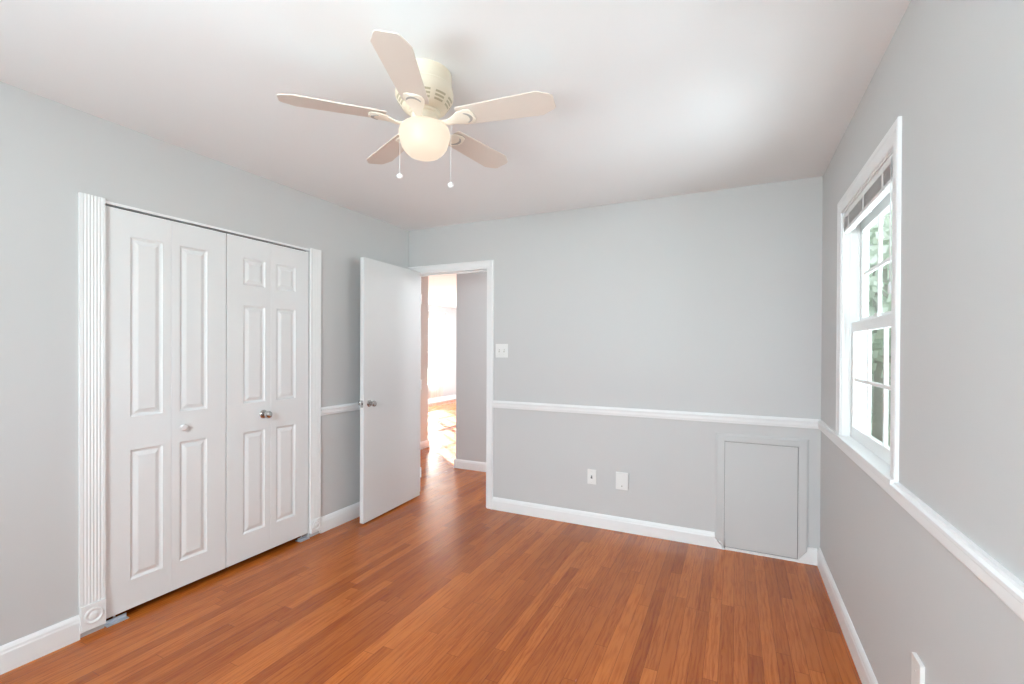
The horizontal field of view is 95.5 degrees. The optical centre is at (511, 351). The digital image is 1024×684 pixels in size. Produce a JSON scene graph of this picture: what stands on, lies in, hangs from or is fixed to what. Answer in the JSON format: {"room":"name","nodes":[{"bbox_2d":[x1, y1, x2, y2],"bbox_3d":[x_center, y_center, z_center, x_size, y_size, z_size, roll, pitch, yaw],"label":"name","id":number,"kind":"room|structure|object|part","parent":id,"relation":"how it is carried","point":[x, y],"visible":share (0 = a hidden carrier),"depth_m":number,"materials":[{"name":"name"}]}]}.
{"room":"empty bedroom","nodes":[
{"label":"empty bedroom","id":0,"kind":"room"},
{"bbox_2d":[0,81,408,645],"bbox_3d":[-1.933,0.106,2.420,0.120,2.440,4.487,0,0,26],"label":"wall","id":1,"kind":"structure","parent":0,"point":[51,152],"depth_m":2.10,"materials":[{"name":"grey paint"}]},
{"bbox_2d":[78,192,105,633],"bbox_3d":[-1.966,0.283,2.182,0.028,2.032,0.096,0,0,26],"label":"trim","id":2,"kind":"structure","parent":1,"relation":"attached to","point":[91,208],"depth_m":2.18,"materials":[{"name":"white paint"}]},
{"bbox_2d":[105,206,225,618],"bbox_3d":[-1.832,0.293,2.505,0.063,1.997,0.589,0,0,26],"label":"door","id":3,"kind":"structure","parent":1,"relation":"in","point":[165,280],"depth_m":2.47,"materials":[{"name":"paint"}]},
{"bbox_3d":[-1.798,0.412,2.542,0.033,0.037,0.037,0,0,26],"label":"knob","id":4,"kind":"part","parent":3,"relation":"part of","materials":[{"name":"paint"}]},
{"bbox_2d":[0,502,359,674],"bbox_3d":[-1.903,1.270,2.343,0.016,0.112,4.367,0,0,26],"label":"baseboard","id":5,"kind":"structure","parent":1,"relation":"attached to","point":[14,654],"depth_m":2.05,"materials":[{"name":"white paint"}]},
{"bbox_2d":[105,200,309,251],"bbox_3d":[-1.739,-0.722,2.786,0.102,0.012,1.195,0,0,26],"label":"trim","id":6,"kind":"structure","parent":1,"relation":"attached to","point":[108,203],"depth_m":2.62,"materials":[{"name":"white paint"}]},
{"bbox_2d":[226,234,307,567],"bbox_3d":[-1.562,0.292,3.034,0.091,1.997,0.586,0,0,26],"label":"door","id":7,"kind":"structure","parent":1,"relation":"in","point":[267,283],"depth_m":3.00,"materials":[{"name":"paint"}]},
{"bbox_3d":[-1.572,0.401,2.980,0.061,0.055,0.055,0,0,26],"label":"knob","id":8,"kind":"part","parent":7,"relation":"part of","materials":[{"name":"silver metal"}]},
{"bbox_2d":[309,248,320,533],"bbox_3d":[-1.409,0.279,3.342,0.028,2.032,0.089,0,0,26],"label":"trim","id":9,"kind":"structure","parent":1,"relation":"attached to","point":[315,255],"depth_m":3.34,"materials":[{"name":"white paint"}]},
{"bbox_2d":[321,402,359,415],"bbox_3d":[-1.172,0.435,3.845,0.021,0.060,1.021,0,0,26],"label":"trim","id":10,"kind":"structure","parent":1,"relation":"attached to","point":[335,409],"depth_m":3.54,"materials":[{"name":"white paint"}]},
{"bbox_2d":[420,277,422,441],"bbox_3d":[-1.616,0.091,5.563,0.120,2.440,1.653,0,0,26],"label":"wall","id":11,"kind":"structure","parent":0,"point":[421,412],"depth_m":6.26,"materials":[{"name":"grey paint"}]},
{"bbox_2d":[420,440,429,449],"bbox_3d":[-1.509,1.261,5.646,0.016,0.100,1.689,0,0,26],"label":"baseboard","id":12,"kind":"structure","parent":11,"relation":"attached to","point":[424,444],"depth_m":6.30,"materials":[{"name":"white paint"}]},
{"bbox_2d":[423,276,427,440],"bbox_3d":[-2.591,0.079,7.015,3.134,2.440,0.120,0,0,26],"label":"wall","id":13,"kind":"structure","parent":0,"point":[425,279],"depth_m":6.33,"materials":[{"name":"grey paint"}]},
{"bbox_2d":[0,399,861,683],"bbox_3d":[-0.583,1.373,6.165,7.566,0.120,12.640,0,0,26],"label":"floor","id":14,"kind":"structure","parent":0,"point":[442,586],"depth_m":2.36,"materials":[{"name":"brown wood"}]},
{"bbox_2d":[104,613,128,627],"bbox_3d":[-1.949,1.310,2.287,0.051,0.032,0.091,0,0,26],"label":"pivot bracket","id":15,"kind":"object","parent":14,"relation":"on","point":[122,617],"visible":0.88,"depth_m":2.29,"materials":[{"name":"silver metal"}]},
{"bbox_2d":[296,535,308,541],"bbox_3d":[-1.474,1.307,3.276,0.051,0.032,0.081,0,0,26],"label":"pivot bracket","id":16,"kind":"object","parent":14,"relation":"on","point":[301,539],"visible":1,"depth_m":3.27,"materials":[{"name":"silver metal"}]},
{"bbox_2d":[428,305,455,398],"bbox_3d":[-2.571,0.061,10.534,0.120,2.440,6.240,0,0,26],"label":"wall","id":17,"kind":"structure","parent":0,"point":[449,343],"depth_m":12.27,"materials":[{"name":"grey paint"}]},
{"bbox_2d":[428,395,455,403],"bbox_3d":[-2.515,1.222,10.510,0.016,0.120,6.240,0,0,26],"label":"baseboard","id":18,"kind":"structure","parent":17,"relation":"attached to","point":[451,397],"depth_m":11.96,"materials":[{"name":"white paint"}]},
{"bbox_3d":[-2.206,-0.996,11.015,0.107,0.072,2.298,0,0,26],"label":"curtain rod","id":19,"kind":"object","parent":17,"relation":"attached to","visible":0},
{"bbox_2d":[430,312,443,397],"bbox_3d":[-1.878,0.069,11.665,0.059,2.100,0.580,0,0,26],"label":"curtain","id":20,"kind":"object","parent":19,"relation":"hanging from","point":[437,319],"visible":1,"depth_m":11.63,"materials":[{"name":"fabric"}]},
{"bbox_2d":[0,0,910,308],"bbox_3d":[-0.463,-1.202,6.099,7.806,0.150,12.640,0,0,26],"label":"ceiling","id":21,"kind":"structure","parent":0,"point":[653,99],"depth_m":1.91,"materials":[{"name":"white paint"}]},
{"bbox_2d":[276,29,555,187],"bbox_3d":[-0.322,-0.878,1.858,1.009,0.453,1.017,0,0,26],"label":"ceiling fan","id":22,"kind":"object","parent":21,"relation":"hanging from","point":[423,90],"visible":1,"depth_m":1.76,"materials":[{"name":"beige plastic"}]},
{"bbox_3d":[-0.668,-0.917,1.740,0.377,0.004,0.128,0,10,-19],"label":"blade","id":23,"kind":"part","parent":22,"relation":"part of","materials":[{"name":"beige wood"}]},
{"bbox_3d":[-0.554,-0.919,2.121,0.128,0.004,0.377,-12,8,-37],"label":"blade","id":24,"kind":"part","parent":22,"relation":"part of","materials":[{"name":"beige wood"}]},
{"bbox_3d":[-0.355,-0.915,1.514,0.128,0.004,0.377,10,0,1],"label":"blade","id":25,"kind":"part","parent":22,"relation":"part of","materials":[{"name":"beige wood"}]},
{"bbox_3d":[-0.349,-0.838,1.853,0.201,0.132,0.201,0,0,26],"label":"glass globe","id":26,"kind":"part","parent":22,"relation":"part of","materials":[{"name":"white glass"}]},
{"bbox_3d":[-0.156,-0.917,2.131,0.128,0.004,0.377,-12,-6,34],"label":"blade","id":27,"kind":"part","parent":22,"relation":"part of","materials":[{"name":"beige wood"}]},
{"bbox_3d":[-0.026,-0.914,1.750,0.377,0.004,0.128,0,-10,18],"label":"blade","id":28,"kind":"part","parent":22,"relation":"part of","materials":[{"name":"beige wood"}]},
{"bbox_2d":[456,272,486,461],"bbox_3d":[2.442,0.098,7.697,3.457,2.440,7.010,0,0,26],"label":"wall","id":29,"kind":"structure","parent":0,"point":[471,292],"depth_m":5.20,"materials":[{"name":"grey paint"}]},
{"bbox_2d":[454,459,485,471],"bbox_3d":[0.858,1.277,4.564,3.363,0.100,0.016,0,0,26],"label":"baseboard","id":30,"kind":"structure","parent":29,"relation":"attached to","point":[458,463],"depth_m":5.19,"materials":[{"name":"white paint"}]},
{"bbox_2d":[409,176,822,551],"bbox_3d":[0.516,0.110,3.666,3.216,2.440,0.120,0,0,26],"label":"wall","id":31,"kind":"structure","parent":0,"point":[709,301],"depth_m":3.37,"materials":[{"name":"grey paint"}]},
{"bbox_2d":[358,257,421,523],"bbox_3d":[-1.000,0.293,3.900,0.157,2.034,0.784,0,0,22],"label":"door","id":32,"kind":"structure","parent":31,"relation":"in","point":[390,300],"depth_m":3.82,"materials":[{"name":"white paint"}]},
{"bbox_3d":[-1.077,0.399,3.587,0.061,0.053,0.053,0,0,22],"label":"knob","id":33,"kind":"part","parent":32,"relation":"part of","materials":[{"name":"silver metal"}]},
{"bbox_2d":[408,260,493,508],"bbox_3d":[-0.535,0.273,4.162,0.893,2.100,0.139,0,0,26],"label":"trim","id":34,"kind":"structure","parent":31,"relation":"attached to","point":[487,266],"depth_m":3.93,"materials":[{"name":"white paint"}]},
{"bbox_3d":[-0.557,-0.749,4.102,0.893,0.056,0.018,0,0,26],"label":"casing","id":35,"kind":"part","parent":34,"relation":"part of","materials":[{"name":"white paint"}]},
{"bbox_3d":[-0.184,0.276,3.926,0.056,2.100,0.018,0,0,26],"label":"casing","id":36,"kind":"part","parent":34,"relation":"part of","materials":[{"name":"white paint"}]},
{"bbox_2d":[496,344,507,357],"bbox_3d":[-0.088,-0.009,3.879,0.114,0.114,0.019,0,0,26],"label":"light switch","id":37,"kind":"object","parent":31,"relation":"attached to","point":[501,349],"visible":1,"depth_m":3.88,"materials":[{"name":"white plastic"}]},
{"bbox_2d":[587,469,595,484],"bbox_3d":[0.609,0.953,3.550,0.068,0.112,0.013,0,0,26],"label":"phone jack","id":38,"kind":"object","parent":31,"relation":"attached to","point":[591,473],"visible":1,"depth_m":3.55,"materials":[{"name":"white plastic"}]},
{"bbox_2d":[616,472,628,489],"bbox_3d":[0.816,0.958,3.448,0.092,0.126,0.017,0,0,26],"label":"wall plate","id":39,"kind":"object","parent":31,"relation":"attached to","point":[622,479],"visible":1,"depth_m":3.44,"materials":[{"name":"white plastic"}]},
{"bbox_2d":[492,497,816,565],"bbox_3d":[0.877,1.282,3.420,2.307,0.103,0.016,0,0,26],"label":"baseboard","id":40,"kind":"structure","parent":31,"relation":"attached to","point":[627,525],"depth_m":3.45,"materials":[{"name":"white paint"}]},
{"bbox_2d":[492,400,818,428],"bbox_3d":[0.886,0.446,3.410,2.323,0.060,0.021,0,0,26],"label":"trim","id":41,"kind":"structure","parent":31,"relation":"attached to","point":[630,412],"depth_m":3.30,"materials":[{"name":"white paint"}]},
{"bbox_2d":[715,432,808,561],"bbox_3d":[1.631,0.943,3.058,0.542,0.791,0.013,0,0,26],"label":"access panel","id":42,"kind":"object","parent":31,"relation":"attached to","point":[762,482],"visible":1,"depth_m":3.05,"materials":[{"name":"grey paint"}]},
{"bbox_3d":[1.413,0.890,3.163,0.058,0.688,0.013,0,0,26],"label":"frame","id":43,"kind":"part","parent":42,"relation":"part of","materials":[{"name":"grey paint"}]},
{"bbox_3d":[1.633,0.579,3.056,0.532,0.052,0.013,0,0,26],"label":"frame","id":44,"kind":"part","parent":42,"relation":"part of","materials":[{"name":"grey paint"}]},
{"bbox_3d":[1.850,0.908,2.953,0.056,0.714,0.013,0,0,26],"label":"frame","id":45,"kind":"part","parent":42,"relation":"part of","materials":[{"name":"grey paint"}]},
{"bbox_2d":[820,0,1023,683],"bbox_3d":[1.069,0.127,0.977,0.110,2.440,4.487,0,0,26],"label":"wall","id":46,"kind":"structure","parent":0,"point":[953,70],"depth_m":1.20,"materials":[{"name":"grey paint"}]},
{"bbox_2d":[817,548,877,683],"bbox_3d":[0.981,1.290,0.956,0.016,0.112,4.367,0,0,26],"label":"baseboard","id":47,"kind":"structure","parent":46,"relation":"attached to","point":[865,672],"depth_m":2.15,"materials":[{"name":"white paint"}]},
{"bbox_2d":[833,116,901,484],"bbox_3d":[1.534,-0.158,1.950,0.149,1.229,0.997,0,0,26],"label":"window","id":48,"kind":"structure","parent":46,"relation":"in","point":[853,370],"depth_m":2.06,"materials":[{"name":"white paint"}]},
{"bbox_3d":[1.684,-0.173,2.393,0.013,1.201,0.068,0,0,26],"label":"casing","id":49,"kind":"part","parent":48,"relation":"part of","materials":[{"name":"white paint"}]},
{"bbox_3d":[1.485,-0.739,1.972,0.013,0.068,0.997,0,0,26],"label":"casing","id":50,"kind":"part","parent":48,"relation":"part of","materials":[{"name":"white paint"}]},
{"bbox_2d":[842,153,892,356],"bbox_3d":[1.498,-0.334,1.967,0.044,0.720,0.833,0,0,26],"label":"window blind","id":51,"kind":"object","parent":48,"relation":"attached to","point":[880,185],"visible":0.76,"depth_m":1.91,"materials":[{"name":"white plastic"}]},
{"bbox_3d":[1.501,-0.601,1.964,0.027,0.016,0.827,0,0,26],"label":"rail","id":52,"kind":"part","parent":51,"relation":"part of","materials":[{"name":"white plastic"}]},
{"bbox_3d":[1.318,-0.461,1.618,0.006,0.435,0.013,1,0,42],"label":"lift cord","id":53,"kind":"part","parent":51,"relation":"part of","materials":[{"name":"white fabric"}]},
{"bbox_3d":[1.532,0.140,1.952,0.024,0.572,0.837,0,0,26],"label":"sash","id":54,"kind":"part","parent":48,"relation":"part of","materials":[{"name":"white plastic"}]},
{"bbox_3d":[1.566,-0.400,1.934,0.026,0.588,0.837,0,0,26],"label":"sash","id":55,"kind":"part","parent":48,"relation":"part of","materials":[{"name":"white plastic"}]},
{"bbox_3d":[1.281,-0.171,1.556,0.013,1.201,0.068,0,0,26],"label":"casing","id":56,"kind":"part","parent":48,"relation":"part of","materials":[{"name":"white paint"}]},
{"bbox_2d":[911,652,924,683],"bbox_3d":[1.169,0.943,1.340,0.014,0.116,0.072,0,0,26],"label":"wall plate","id":57,"kind":"object","parent":46,"relation":"attached to","point":[917,667],"visible":1,"depth_m":1.33,"materials":[{"name":"white plastic"}]},
{"bbox_2d":[818,419,1023,620],"bbox_3d":[0.983,0.459,0.953,0.021,0.060,4.367,0,0,26],"label":"trim","id":58,"kind":"structure","parent":46,"relation":"attached to","point":[1006,586],"depth_m":1.10,"materials":[{"name":"white paint"}]},
{"label":"outside","id":59,"kind":"structure","parent":0,"visible":0},
{"bbox_2d":[428,368,889,446],"bbox_3d":[10.996,1.947,11.364,70.000,0.020,90.000,0,0,26],"label":"ground","id":60,"kind":"structure","parent":59,"point":[429,369],"depth_m":13.04,"materials":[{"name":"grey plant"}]},
{"bbox_2d":[869,209,891,441],"bbox_3d":[7.325,-0.515,9.220,3.066,4.899,3.055,0,0,26],"label":"tree","id":61,"kind":"object","parent":60,"relation":"on","point":[877,335],"visible":0.11,"depth_m":8.82,"materials":[{"name":"green plant"}]},
{"bbox_2d":[869,226,891,413],"bbox_3d":[17.092,-1.867,17.298,9.400,7.600,10.800,0,0,26],"label":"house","id":62,"kind":"structure","parent":60,"relation":"on","point":[872,375],"depth_m":14.55,"materials":[{"name":"white"}]}
]}

